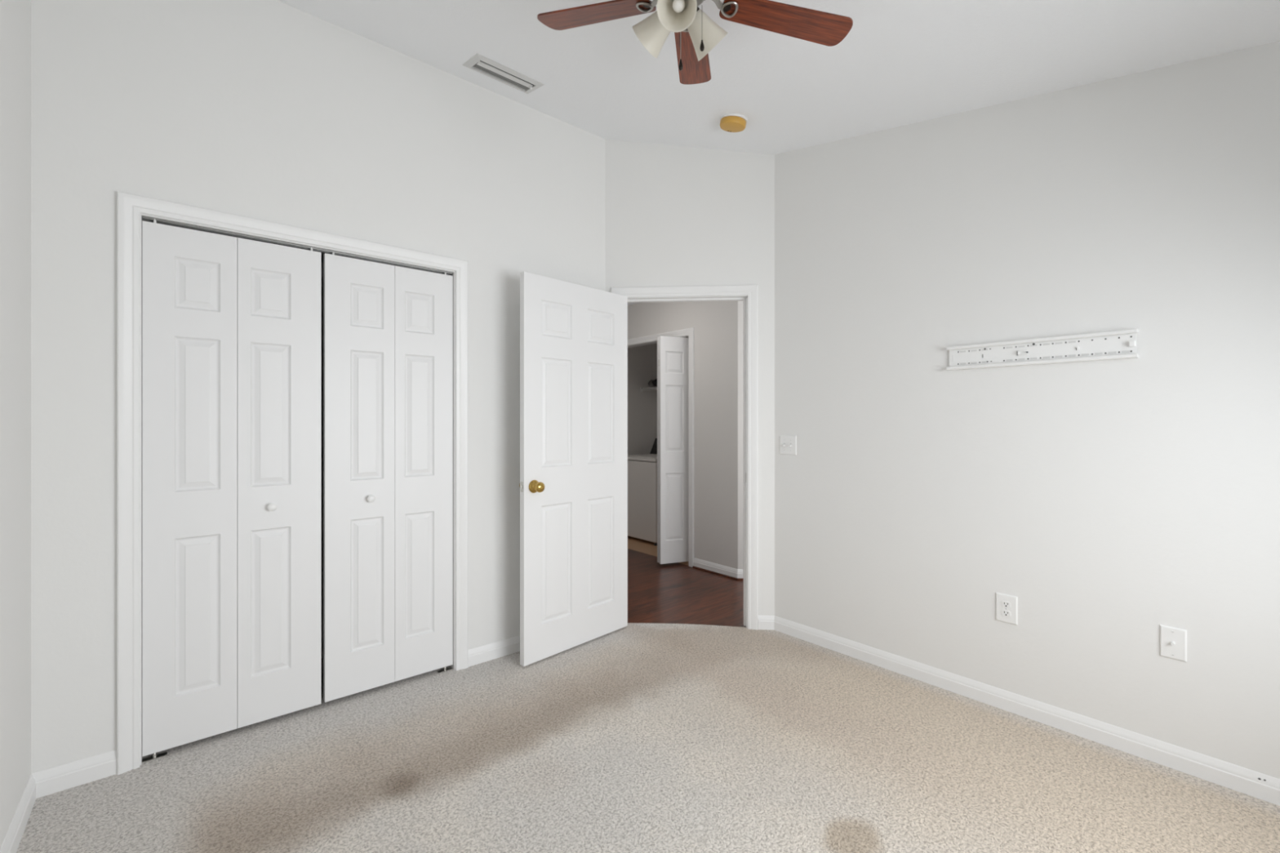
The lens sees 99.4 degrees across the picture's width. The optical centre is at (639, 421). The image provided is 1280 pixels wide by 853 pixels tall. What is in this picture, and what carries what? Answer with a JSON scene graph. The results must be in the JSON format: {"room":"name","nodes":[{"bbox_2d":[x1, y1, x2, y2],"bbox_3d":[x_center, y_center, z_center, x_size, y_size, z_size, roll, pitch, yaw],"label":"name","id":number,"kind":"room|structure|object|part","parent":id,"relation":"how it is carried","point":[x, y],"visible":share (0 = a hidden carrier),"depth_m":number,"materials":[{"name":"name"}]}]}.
{"room":"empty bedroom","nodes":[
{"label":"empty bedroom","id":0,"kind":"room"},
{"bbox_2d":[0,0,31,848],"bbox_3d":[-0.961,-0.260,0.477,0.100,3.060,3.675,0,0,-41],"label":"wall","id":1,"kind":"structure","parent":0,"point":[15,15],"depth_m":1.63,"materials":[{"name":"white paint"}]},
{"bbox_2d":[0,773,35,852],"bbox_3d":[-0.918,1.228,0.514,0.013,0.083,3.475,0,0,-41],"label":"baseboard","id":2,"kind":"structure","parent":1,"relation":"attached to","point":[11,843],"depth_m":1.66,"materials":[{"name":"white paint"}]},
{"bbox_2d":[31,0,604,773],"bbox_3d":[-1.168,-0.251,2.653,2.416,3.041,0.100,0,0,-41],"label":"wall","id":3,"kind":"structure","parent":0,"point":[275,111],"depth_m":2.18,"materials":[{"name":"white paint"}]},
{"bbox_2d":[31,749,116,798],"bbox_3d":[-1.969,1.228,1.893,0.210,0.083,0.013,0,0,-41],"label":"baseboard","id":4,"kind":"structure","parent":3,"relation":"attached to","point":[68,775],"depth_m":1.89,"materials":[{"name":"white paint"}]},
{"bbox_2d":[142,218,320,756],"bbox_3d":[-1.629,0.239,2.206,0.583,2.013,0.063,0,0,-41],"label":"door","id":5,"kind":"structure","parent":3,"relation":"in","point":[231,326],"depth_m":2.18,"materials":[{"name":"white paint"}]},
{"bbox_3d":[-1.537,0.356,2.266,0.033,0.033,0.033,0,0,-41],"label":"knob","id":6,"kind":"part","parent":5,"relation":"part of","materials":[{"name":"white plastic"}]},
{"bbox_2d":[116,191,467,774],"bbox_3d":[-1.422,0.220,2.420,1.307,2.100,0.123,0,0,-41],"label":"door frame","id":7,"kind":"structure","parent":3,"relation":"attached to","point":[131,208],"depth_m":2.00,"materials":[{"name":"white paint"}]},
{"bbox_2d":[142,216,452,275],"bbox_3d":[-1.417,-0.763,2.414,1.175,0.006,0.026,0,0,-41],"label":"door track","id":8,"kind":"object","parent":3,"relation":"attached to","point":[148,219],"visible":1,"depth_m":2.32,"materials":[{"name":"silver metal"}]},
{"bbox_2d":[323,252,453,702],"bbox_3d":[-1.179,0.239,2.595,0.577,2.013,0.063,0,0,-41],"label":"door","id":9,"kind":"structure","parent":3,"relation":"in","point":[388,329],"depth_m":2.57,"materials":[{"name":"white paint"}]},
{"bbox_3d":[-1.248,0.356,2.516,0.033,0.033,0.033,0,0,-41],"label":"knob","id":10,"kind":"part","parent":9,"relation":"part of","materials":[{"name":"white plastic"}]},
{"bbox_2d":[467,635,519,666],"bbox_3d":[-0.556,1.228,3.102,0.902,0.083,0.013,0,0,-41],"label":"baseboard","id":11,"kind":"structure","parent":3,"relation":"attached to","point":[479,655],"depth_m":2.90,"materials":[{"name":"white paint"}]},
{"bbox_2d":[320,253,324,657],"bbox_3d":[-1.644,0.020,2.680,1.387,2.500,0.560,0,0,-41],"label":"wall","id":12,"kind":"structure","parent":0,"point":[322,255],"depth_m":2.92,"materials":[{"name":"white paint"}]},
{"bbox_2d":[627,302,639,306],"bbox_3d":[0.998,-1.200,4.409,3.150,0.060,5.000,0,0,-41],"label":"ceiling","id":13,"kind":"structure","parent":0,"point":[628,304],"depth_m":5.39,"materials":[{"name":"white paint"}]},
{"bbox_2d":[627,343,657,454],"bbox_3d":[0.457,0.057,5.798,1.085,2.453,1.915,0,0,-41],"label":"wall","id":14,"kind":"structure","parent":0,"point":[642,360],"depth_m":6.55,"materials":[{"name":"white paint"}]},
{"bbox_2d":[640,386,657,392],"bbox_3d":[0.665,-0.385,5.992,0.296,0.060,1.690,0,0,-41],"label":"wire shelf","id":15,"kind":"object","parent":14,"relation":"attached to","point":[641,388],"visible":0.21,"depth_m":6.51,"materials":[{"name":"white metal"}]},
{"bbox_2d":[648,378,657,387],"bbox_3d":[0.226,-0.474,6.496,0.243,0.129,0.176,0,0,-20],"label":"cloth bundle","id":16,"kind":"object","parent":15,"relation":"on","point":[651,383],"visible":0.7,"depth_m":6.47,"materials":[{"name":"black fabric"}]},
{"bbox_2d":[16,535,1279,852],"bbox_3d":[0.344,1.286,3.518,5.838,0.032,6.397,0,0,-41],"label":"floor","id":17,"kind":"structure","parent":0,"point":[635,737],"depth_m":1.96,"materials":[{"name":"beige carpet"}]},
{"bbox_2d":[142,751,167,762],"bbox_3d":[-1.835,1.261,2.051,0.070,0.018,0.026,0,0,-41],"label":"pivot bracket","id":18,"kind":"object","parent":17,"relation":"on","point":[155,755],"visible":1,"depth_m":2.05,"materials":[{"name":"grey metal"}]},
{"bbox_2d":[437,666,453,673],"bbox_3d":[-0.996,1.261,2.770,0.070,0.018,0.026,0,0,-41],"label":"pivot bracket","id":19,"kind":"object","parent":17,"relation":"on","point":[445,668],"visible":1,"depth_m":2.77,"materials":[{"name":"grey metal"}]},
{"bbox_2d":[627,438,657,545],"bbox_3d":[0.188,0.741,6.051,0.668,1.085,0.694,0,0,-41],"label":"washing machine","id":20,"kind":"object","parent":17,"relation":"on","point":[642,468],"visible":0.25,"depth_m":5.74,"materials":[{"name":"white metal"}]},
{"bbox_3d":[0.188,0.399,6.051,0.668,0.032,0.694,0,0,-41],"label":"panel","id":21,"kind":"part","parent":20,"relation":"part of","materials":[{"name":"white plastic"}]},
{"bbox_3d":[0.140,0.379,6.011,0.430,0.008,0.520,0,0,-41],"label":"lid","id":22,"kind":"part","parent":20,"relation":"part of","materials":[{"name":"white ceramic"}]},
{"bbox_2d":[627,301,737,568],"bbox_3d":[0.065,0.057,5.344,0.100,2.453,2.365,0,0,-41],"label":"wall","id":23,"kind":"structure","parent":0,"point":[714,323],"depth_m":4.63,"materials":[{"name":"white paint"}]},
{"bbox_2d":[627,327,693,567],"bbox_3d":[-0.010,0.227,5.418,0.118,2.113,1.595,0,0,-41],"label":"door frame","id":24,"kind":"structure","parent":23,"relation":"attached to","point":[688,333],"depth_m":4.80,"materials":[{"name":"white paint"}]},
{"bbox_2d":[657,336,688,564],"bbox_3d":[0.293,0.251,4.877,0.284,2.015,0.083,0,0,-21],"label":"door","id":25,"kind":"structure","parent":23,"relation":"in","point":[672,352],"depth_m":4.84,"materials":[{"name":"white paint"}]},
{"bbox_2d":[692,565,737,580],"bbox_3d":[0.625,1.276,4.585,0.010,0.014,0.493,0,0,-41],"label":"trim","id":26,"kind":"structure","parent":23,"relation":"attached to","point":[693,566],"depth_m":4.57,"materials":[{"name":"brown wood"}]},
{"bbox_2d":[693,557,737,577],"bbox_3d":[0.634,1.242,4.593,0.013,0.083,0.493,0,0,-41],"label":"baseboard","id":27,"kind":"structure","parent":23,"relation":"attached to","point":[718,568],"depth_m":4.58,"materials":[{"name":"white paint"}]},
{"bbox_2d":[604,139,774,615],"bbox_3d":[0.307,-0.251,3.415,1.045,3.041,0.110,0,0,4],"label":"wall","id":28,"kind":"structure","parent":0,"point":[675,215],"depth_m":3.35,"materials":[{"name":"white paint"}]},
{"bbox_2d":[519,271,627,666],"bbox_3d":[-0.348,0.243,3.079,0.171,2.030,0.783,0,0,43],"label":"door","id":29,"kind":"structure","parent":28,"relation":"in","point":[573,485],"depth_m":3.02,"materials":[{"name":"white paint"}]},
{"bbox_3d":[-0.612,0.337,2.796,0.025,0.053,0.010,0,0,43],"label":"latch plate","id":30,"kind":"part","parent":29,"relation":"part of","materials":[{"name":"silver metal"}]},
{"bbox_3d":[-0.529,0.338,2.810,0.068,0.068,0.068,0,0,43],"label":"knob","id":31,"kind":"part","parent":29,"relation":"part of","materials":[{"name":"gold metal"}]},
{"bbox_2d":[610,284,757,629],"bbox_3d":[0.275,0.217,3.418,0.904,2.106,0.145,0,0,4],"label":"door frame","id":32,"kind":"structure","parent":28,"relation":"attached to","point":[736,292],"depth_m":3.32,"materials":[{"name":"white paint"}]},
{"bbox_2d":[757,615,774,630],"bbox_3d":[0.773,1.228,3.317,0.102,0.083,0.013,0,0,4],"label":"baseboard","id":33,"kind":"structure","parent":28,"relation":"attached to","point":[764,622],"depth_m":3.31,"materials":[{"name":"white paint"}]},
{"bbox_2d":[737,300,743,568],"bbox_3d":[1.929,0.057,4.397,2.263,2.453,0.141,0,0,4],"label":"wall","id":34,"kind":"structure","parent":0,"point":[740,304],"depth_m":4.41,"materials":[{"name":"white paint"}]},
{"bbox_2d":[737,568,743,577],"bbox_3d":[1.850,1.242,4.325,2.127,0.083,0.013,0,0,4],"label":"baseboard","id":35,"kind":"structure","parent":34,"relation":"attached to","point":[740,571],"depth_m":4.40,"materials":[{"name":"white paint"}]},
{"bbox_2d":[276,0,1279,154],"bbox_3d":[0.291,-1.495,1.516,3.355,0.789,3.725,0,0,-41],"label":"ceiling","id":36,"kind":"structure","parent":0,"point":[900,63],"depth_m":2.27,"materials":[{"name":"white paint"}]},
{"bbox_2d":[462,53,544,93],"bbox_3d":[-0.677,-1.724,2.702,0.356,0.040,0.170,0,0,-41],"label":"ceiling vent","id":37,"kind":"object","parent":36,"relation":"in","point":[480,64],"visible":1,"depth_m":2.68,"materials":[{"name":"white metal"}]},
{"bbox_2d":[537,0,853,84],"bbox_3d":[0.112,-1.292,1.637,1.024,0.404,0.998,0,0,45],"label":"ceiling fan","id":38,"kind":"object","parent":36,"relation":"hanging from","point":[695,33],"visible":1,"depth_m":1.72,"materials":[{"name":"brown wood"}]},
{"bbox_3d":[-0.150,-1.361,1.809,0.423,0.006,0.125,11,18,26],"label":"blade","id":39,"kind":"part","parent":38,"relation":"part of","materials":[{"name":"brown wood"}]},
{"bbox_3d":[0.038,-1.235,1.722,0.111,0.123,0.135,0,0,-35],"label":"lamp shade","id":40,"kind":"part","parent":38,"relation":"part of","materials":[{"name":"white glass"}]},
{"bbox_3d":[0.119,-1.212,1.575,0.111,0.134,0.133,0,0,34],"label":"lamp shade","id":41,"kind":"part","parent":38,"relation":"part of","materials":[{"name":"white glass"}]},
{"bbox_3d":[0.114,-1.233,1.603,0.036,0.058,0.058,0,0,5],"label":"bulb","id":42,"kind":"part","parent":38,"relation":"part of","materials":[{"name":"white glass"}]},
{"bbox_3d":[0.193,-1.345,1.988,0.125,0.006,0.423,-1,7,9],"label":"blade","id":43,"kind":"part","parent":38,"relation":"part of","materials":[{"name":"brown wood"}]},
{"bbox_3d":[0.211,-1.216,1.711,0.135,0.131,0.113,0,10,-41],"label":"lamp shade","id":44,"kind":"part","parent":38,"relation":"part of","materials":[{"name":"white glass"}]},
{"bbox_3d":[0.463,-1.275,1.721,0.423,0.006,0.125,6,-1,-10],"label":"blade","id":45,"kind":"part","parent":38,"relation":"part of","materials":[{"name":"brown wood"}]},
{"bbox_2d":[720,113,747,132],"bbox_3d":[0.499,-1.594,2.897,0.147,0.066,0.147,0,0,4],"label":"smoke detector","id":46,"kind":"object","parent":36,"relation":"attached to","point":[730,122],"visible":1,"depth_m":2.86,"materials":[{"name":"yellow plastic"}]},
{"bbox_2d":[774,40,1279,778],"bbox_3d":[1.788,-0.182,2.278,0.110,2.904,2.836,0,0,-41],"label":"wall","id":47,"kind":"structure","parent":0,"point":[1117,500],"depth_m":2.27,"materials":[{"name":"white paint"}]},
{"bbox_2d":[779,435,796,455],"bbox_3d":[0.879,0.140,3.240,0.020,0.115,0.116,0,0,-41],"label":"light switch","id":48,"kind":"object","parent":47,"relation":"attached to","point":[788,444],"visible":1,"depth_m":3.24,"materials":[{"name":"white plastic"}]},
{"bbox_2d":[995,592,1017,625],"bbox_3d":[1.614,0.824,2.390,0.008,0.123,0.082,0,0,-41],"label":"power outlet","id":49,"kind":"object","parent":47,"relation":"attached to","point":[1006,606],"visible":1,"depth_m":2.39,"materials":[{"name":"white plastic"}]},
{"bbox_2d":[1001,600,1010,608],"bbox_3d":[1.612,0.804,2.389,0.003,0.025,0.033,0,0,-41],"label":"receptacle","id":50,"kind":"object","parent":49,"relation":"attached to","point":[1005,604],"depth_m":2.39,"materials":[{"name":"white plastic"}]},
{"bbox_2d":[1001,609,1010,617],"bbox_3d":[1.612,0.844,2.389,0.003,0.025,0.033,0,0,-41],"label":"receptacle","id":51,"kind":"object","parent":49,"relation":"attached to","point":[1005,613],"depth_m":2.39,"materials":[{"name":"white plastic"}]},
{"bbox_2d":[773,615,1279,805],"bbox_3d":[1.709,1.228,2.276,0.013,0.083,2.736,0,0,-41],"label":"baseboard","id":52,"kind":"structure","parent":47,"relation":"attached to","point":[1259,785],"depth_m":2.23,"materials":[{"name":"white paint"}]},
{"bbox_2d":[946,328,1137,370],"bbox_3d":[1.670,-0.297,2.310,0.028,0.109,0.667,0,0,-41],"label":"wall rail","id":53,"kind":"object","parent":47,"relation":"attached to","point":[1114,344],"visible":1,"depth_m":2.27,"materials":[{"name":"white plastic"}]},
{"bbox_2d":[1160,624,1186,662],"bbox_3d":[1.953,0.813,1.988,0.018,0.116,0.071,0,0,-41],"label":"cable plate","id":54,"kind":"object","parent":47,"relation":"attached to","point":[1173,641],"visible":1,"depth_m":1.99,"materials":[{"name":"white plastic"}]}
]}

